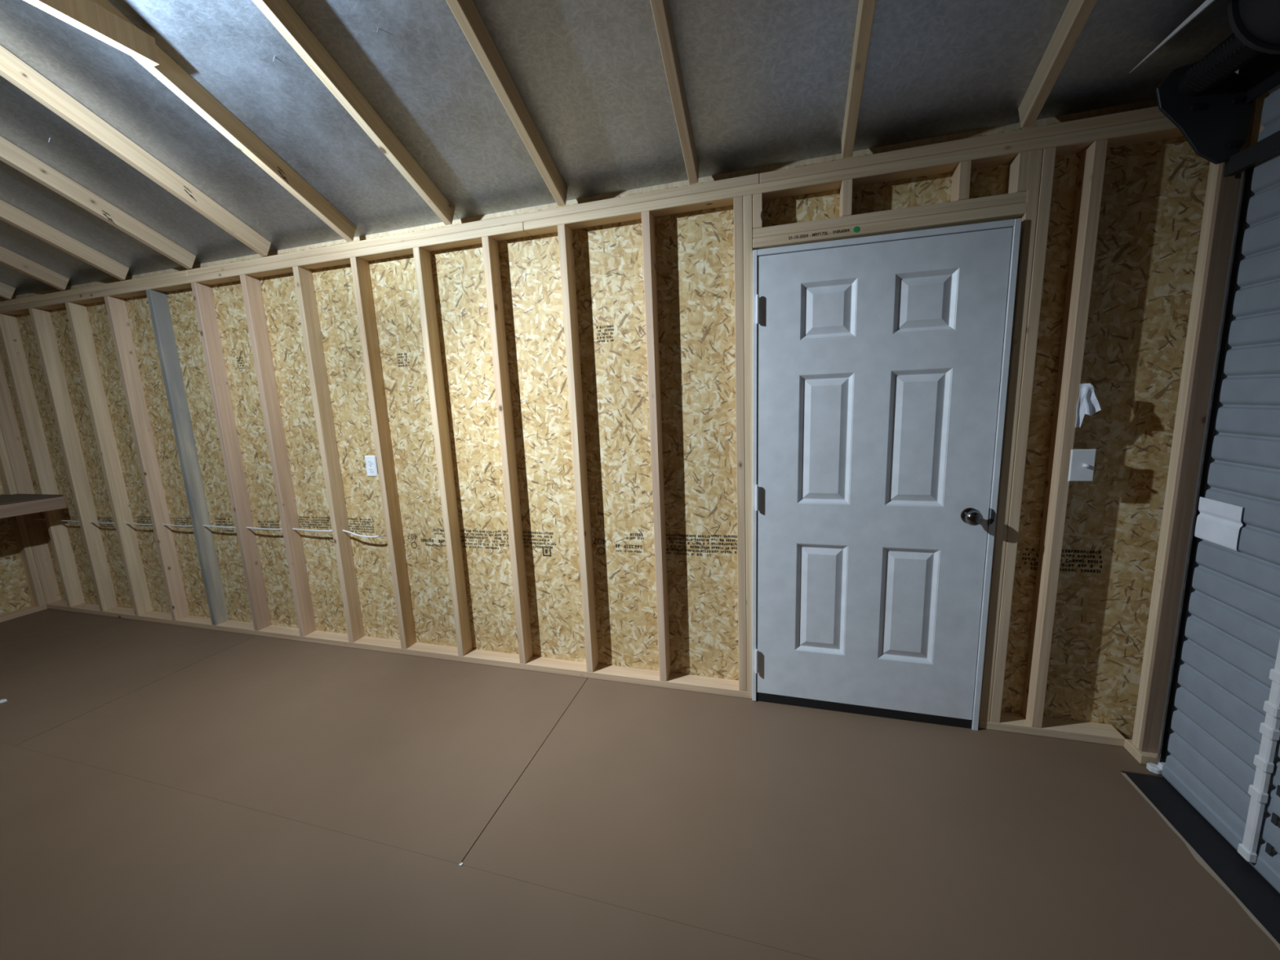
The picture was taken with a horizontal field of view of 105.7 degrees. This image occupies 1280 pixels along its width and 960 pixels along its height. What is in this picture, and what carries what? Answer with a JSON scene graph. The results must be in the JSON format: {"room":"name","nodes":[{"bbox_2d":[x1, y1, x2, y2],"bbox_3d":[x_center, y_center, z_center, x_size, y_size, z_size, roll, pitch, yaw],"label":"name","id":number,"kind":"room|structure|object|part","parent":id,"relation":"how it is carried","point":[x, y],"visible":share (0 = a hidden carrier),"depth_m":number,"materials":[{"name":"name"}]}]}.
{"room":"storage shed interior","nodes":[
{"label":"storage shed interior","id":0,"kind":"room"},
{"bbox_2d":[0,425,47,622],"bbox_3d":[-5.434,-0.223,2.052,0.100,3.220,3.687,0,10,16],"label":"wall","id":1,"kind":"structure","parent":0,"point":[21,593],"depth_m":3.83,"materials":[{"name":"brown wood"}]},
{"bbox_3d":[-5.145,-0.423,3.191,0.011,3.220,1.306,0,10,16],"label":"sheathing panel","id":2,"kind":"part","parent":1,"relation":"part of","materials":[{"name":"beige wood"}]},
{"bbox_3d":[-5.359,1.325,2.310,0.089,0.038,3.498,0,10,16],"label":"sole plate","id":3,"kind":"part","parent":1,"relation":"part of","materials":[{"name":"brown wood"}]},
{"bbox_2d":[0,493,66,518],"bbox_3d":[-4.948,0.781,2.674,0.661,0.957,2.396,0,10,16],"label":"workbench","id":4,"kind":"object","parent":1,"relation":"attached to","point":[15,504],"visible":0.99,"depth_m":3.51,"materials":[{"name":"brown wood"}]},
{"bbox_2d":[0,493,63,505],"bbox_3d":[-4.973,0.315,2.598,0.651,0.012,2.396,0,10,16],"label":"countertop","id":5,"kind":"structure","parent":4,"relation":"on","point":[15,498],"depth_m":3.57,"materials":[{"name":"brown wood"}]},
{"bbox_2d":[0,0,1239,299],"bbox_3d":[-2.007,-1.411,0.840,7.387,0.915,3.988,0,10,16],"label":"ceiling","id":6,"kind":"structure","parent":0,"point":[137,136],"depth_m":1.83,"materials":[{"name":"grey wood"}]},
{"bbox_3d":[-4.981,-1.592,2.757,0.598,0.011,2.148,0,-15,16],"label":"roof panel","id":7,"kind":"part","parent":6,"relation":"part of","materials":[{"name":"metal"}]},
{"bbox_3d":[-4.108,-1.588,2.501,1.218,0.011,2.148,0,-15,16],"label":"roof panel","id":8,"kind":"part","parent":6,"relation":"part of","materials":[{"name":"metal"}]},
{"bbox_3d":[-2.937,-1.583,2.157,1.218,0.011,2.148,0,-15,16],"label":"roof panel","id":9,"kind":"part","parent":6,"relation":"part of","materials":[{"name":"metal"}]},
{"bbox_3d":[-1.762,-1.577,1.812,1.228,0.011,2.148,0,-15,16],"label":"roof panel","id":10,"kind":"part","parent":6,"relation":"part of","materials":[{"name":"metal"}]},
{"bbox_3d":[-0.584,-1.572,1.467,1.223,0.011,2.148,0,-15,16],"label":"roof panel","id":11,"kind":"part","parent":6,"relation":"part of","materials":[{"name":"metal"}]},
{"bbox_3d":[0.577,-1.567,1.126,1.193,0.011,2.148,0,-15,16],"label":"roof panel","id":12,"kind":"part","parent":6,"relation":"part of","materials":[{"name":"metal"}]},
{"bbox_3d":[1.485,-1.562,0.860,0.695,0.011,2.148,0,-15,16],"label":"roof panel","id":13,"kind":"part","parent":6,"relation":"part of","materials":[{"name":"metal"}]},
{"bbox_2d":[0,98,1256,746],"bbox_3d":[-1.437,-0.127,2.802,7.365,2.444,0.101,0,10,16],"label":"wall","id":14,"kind":"structure","parent":0,"point":[553,403],"depth_m":2.50,"materials":[{"name":"brown wood"}]},
{"bbox_3d":[-4.770,-0.139,3.829,0.390,2.422,0.011,0,10,16],"label":"sheathing panel","id":15,"kind":"part","parent":14,"relation":"part of","materials":[{"name":"beige wood"}]},
{"bbox_3d":[-3.998,-0.136,3.602,1.218,2.422,0.011,0,10,16],"label":"sheathing panel","id":16,"kind":"part","parent":14,"relation":"part of","materials":[{"name":"beige wood"}]},
{"bbox_3d":[-3.866,-1.265,3.312,2.367,0.038,0.089,0,10,16],"label":"plate","id":17,"kind":"part","parent":14,"relation":"part of","materials":[{"name":"brown wood"}]},
{"bbox_3d":[-2.828,-0.131,3.259,1.218,2.422,0.011,0,10,16],"label":"sheathing panel","id":18,"kind":"part","parent":14,"relation":"part of","materials":[{"name":"beige wood"}]},
{"bbox_2d":[32,518,386,537],"bbox_3d":[-3.189,0.315,3.386,3.505,0.053,0.020,0,10,16],"label":"power cable","id":19,"kind":"object","parent":14,"relation":"attached to","point":[344,531],"visible":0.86,"depth_m":3.25,"materials":[{"name":"white plastic"}]},
{"bbox_3d":[-2.771,-1.221,2.996,4.647,0.038,0.089,0,10,16],"label":"plate","id":20,"kind":"part","parent":14,"relation":"part of","materials":[{"name":"brown wood"}]},
{"bbox_3d":[-1.658,-0.125,2.916,1.218,2.422,0.011,0,10,16],"label":"sheathing panel","id":21,"kind":"part","parent":14,"relation":"part of","materials":[{"name":"beige wood"}]},
{"bbox_2d":[364,455,378,476],"bbox_3d":[-1.536,-0.085,2.817,0.076,0.121,0.073,0,10,16],"label":"wall outlet","id":22,"kind":"object","parent":14,"relation":"attached to","point":[371,460],"visible":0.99,"depth_m":2.78,"materials":[{"name":"white plastic"}]},
{"bbox_3d":[-2.167,1.036,3.218,5.701,0.038,0.089,0,10,16],"label":"sole plate","id":23,"kind":"part","parent":14,"relation":"part of","materials":[{"name":"brown wood"}]},
{"bbox_3d":[-1.114,-1.252,2.504,3.366,0.038,0.089,0,10,16],"label":"plate","id":24,"kind":"part","parent":14,"relation":"part of","materials":[{"name":"brown wood"}]},
{"bbox_3d":[-0.488,-0.120,2.572,1.218,2.422,0.011,0,10,16],"label":"sheathing panel","id":25,"kind":"part","parent":14,"relation":"part of","materials":[{"name":"beige wood"}]},
{"bbox_3d":[0.308,-0.116,2.339,0.438,2.422,0.011,0,10,16],"label":"sheathing panel","id":26,"kind":"part","parent":14,"relation":"part of","materials":[{"name":"beige wood"}]},
{"bbox_3d":[0.949,-1.143,1.968,0.987,0.332,0.011,0,10,16],"label":"sheathing panel","id":27,"kind":"part","parent":14,"relation":"part of","materials":[{"name":"beige wood"}]},
{"bbox_2d":[752,217,1022,730],"bbox_3d":[0.975,0.057,2.093,0.951,2.064,0.190,1,10,16],"label":"door","id":28,"kind":"structure","parent":14,"relation":"in","point":[881,362],"depth_m":2.04,"materials":[{"name":"white paint"}]},
{"bbox_3d":[1.329,0.151,1.935,0.060,0.060,0.056,1,10,16],"label":"knob","id":29,"kind":"part","parent":28,"relation":"part of","materials":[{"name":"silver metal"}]},
{"bbox_3d":[1.409,0.147,1.944,0.021,0.069,0.005,5,12,38],"label":"strike plate","id":30,"kind":"part","parent":28,"relation":"part of","materials":[{"name":"metal"}]},
{"bbox_3d":[0.745,-1.205,1.964,2.678,0.038,0.089,0,10,16],"label":"plate","id":31,"kind":"part","parent":14,"relation":"part of","materials":[{"name":"brown wood"}]},
{"bbox_3d":[1.266,-1.241,1.806,1.590,0.038,0.089,0,10,16],"label":"plate","id":32,"kind":"part","parent":14,"relation":"part of","materials":[{"name":"brown wood"}]},
{"bbox_3d":[1.730,1.054,2.075,0.510,0.038,0.089,0,10,16],"label":"sole plate","id":33,"kind":"part","parent":14,"relation":"part of","materials":[{"name":"brown wood"}]},
{"bbox_2d":[1067,448,1096,481],"bbox_3d":[1.684,-0.059,1.862,0.078,0.124,0.089,0,10,16],"label":"light switch","id":34,"kind":"object","parent":14,"relation":"attached to","point":[1082,463],"visible":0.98,"depth_m":1.84,"materials":[{"name":"white plastic"}]},
{"bbox_3d":[1.681,-0.053,1.827,0.015,0.015,0.018,0,10,16],"label":"knob","id":35,"kind":"part","parent":34,"relation":"part of","materials":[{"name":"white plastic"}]},
{"bbox_2d":[1075,382,1101,427],"bbox_3d":[1.668,-0.277,1.803,0.070,0.162,0.020,1,10,22],"label":"cloth","id":36,"kind":"object","parent":14,"relation":"attached to","point":[1087,403],"visible":1,"depth_m":1.80,"materials":[{"name":"white fabric"}]},
{"bbox_3d":[1.789,-0.109,1.904,0.668,2.422,0.011,0,10,16],"label":"sheathing panel","id":37,"kind":"part","parent":14,"relation":"part of","materials":[{"name":"beige wood"}]},
{"bbox_2d":[0,608,1279,959],"bbox_3d":[-1.906,1.390,1.296,7.387,0.061,3.780,0,10,16],"label":"floor","id":38,"kind":"structure","parent":0,"point":[168,792],"depth_m":1.73,"materials":[{"name":"brown paint"}]},
{"bbox_2d":[0,698,7,702],"bbox_3d":[-3.473,1.204,2.644,0.048,0.004,0.026,2,10,24],"label":"paper scrap","id":39,"kind":"object","parent":38,"relation":"on","point":[4,700],"visible":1,"depth_m":2.64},
{"bbox_3d":[-3.916,1.147,3.178,2.405,0.018,1.197,0,10,16],"label":"panel","id":40,"kind":"part","parent":38,"relation":"part of","materials":[{"name":"brown paint"}]},
{"bbox_3d":[-1.591,1.158,2.495,2.435,0.018,1.197,0,10,16],"label":"panel","id":41,"kind":"part","parent":38,"relation":"part of","materials":[{"name":"brown paint"}]},
{"bbox_3d":[-1.435,1.363,1.208,5.906,0.018,1.218,0,10,16],"label":"panel","id":42,"kind":"part","parent":38,"relation":"part of","materials":[{"name":"brown paint"}]},
{"bbox_3d":[0.784,1.169,1.798,2.508,0.018,1.197,0,10,16],"label":"panel","id":43,"kind":"part","parent":38,"relation":"part of","materials":[{"name":"brown paint"}]},
{"bbox_2d":[1122,772,1279,944],"bbox_3d":[1.484,1.382,0.333,0.178,0.016,3.148,0,10,16],"label":"threshold","id":44,"kind":"object","parent":38,"relation":"on","point":[1246,883],"visible":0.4,"depth_m":1.52,"materials":[{"name":"black rubber"}]},
{"bbox_2d":[1124,91,1269,764],"bbox_3d":[1.486,-0.217,0.023,0.176,3.270,3.698,0,10,16],"label":"wall","id":45,"kind":"structure","parent":0,"point":[1221,197],"depth_m":1.70,"materials":[{"name":"brown wood"}]},
{"bbox_3d":[1.992,1.071,1.903,0.099,0.038,0.096,0,10,16],"label":"sole plate","id":46,"kind":"part","parent":45,"relation":"part of","materials":[{"name":"brown wood"}]},
{"bbox_2d":[1128,0,1279,895],"bbox_3d":[1.369,0.051,0.328,0.377,2.628,2.960,0,10,16],"label":"door","id":47,"kind":"structure","parent":45,"relation":"in","point":[1220,747],"depth_m":1.51,"materials":[{"name":"grey paint"}]},
{"bbox_2d":[1164,84,1279,875],"bbox_3d":[1.511,0.162,0.258,0.014,2.314,2.870,0,10,16],"label":"curtain","id":48,"kind":"object","parent":47,"relation":"hanging from","point":[1228,655],"depth_m":1.50,"materials":[{"name":"grey paint"}]},
{"bbox_2d":[1238,52,1279,104],"bbox_3d":[1.456,-1.080,0.111,0.008,0.335,2.938,0,10,16],"label":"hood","id":49,"kind":"object","parent":47,"relation":"attached to","point":[1260,75],"depth_m":1.44,"materials":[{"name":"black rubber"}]}
]}

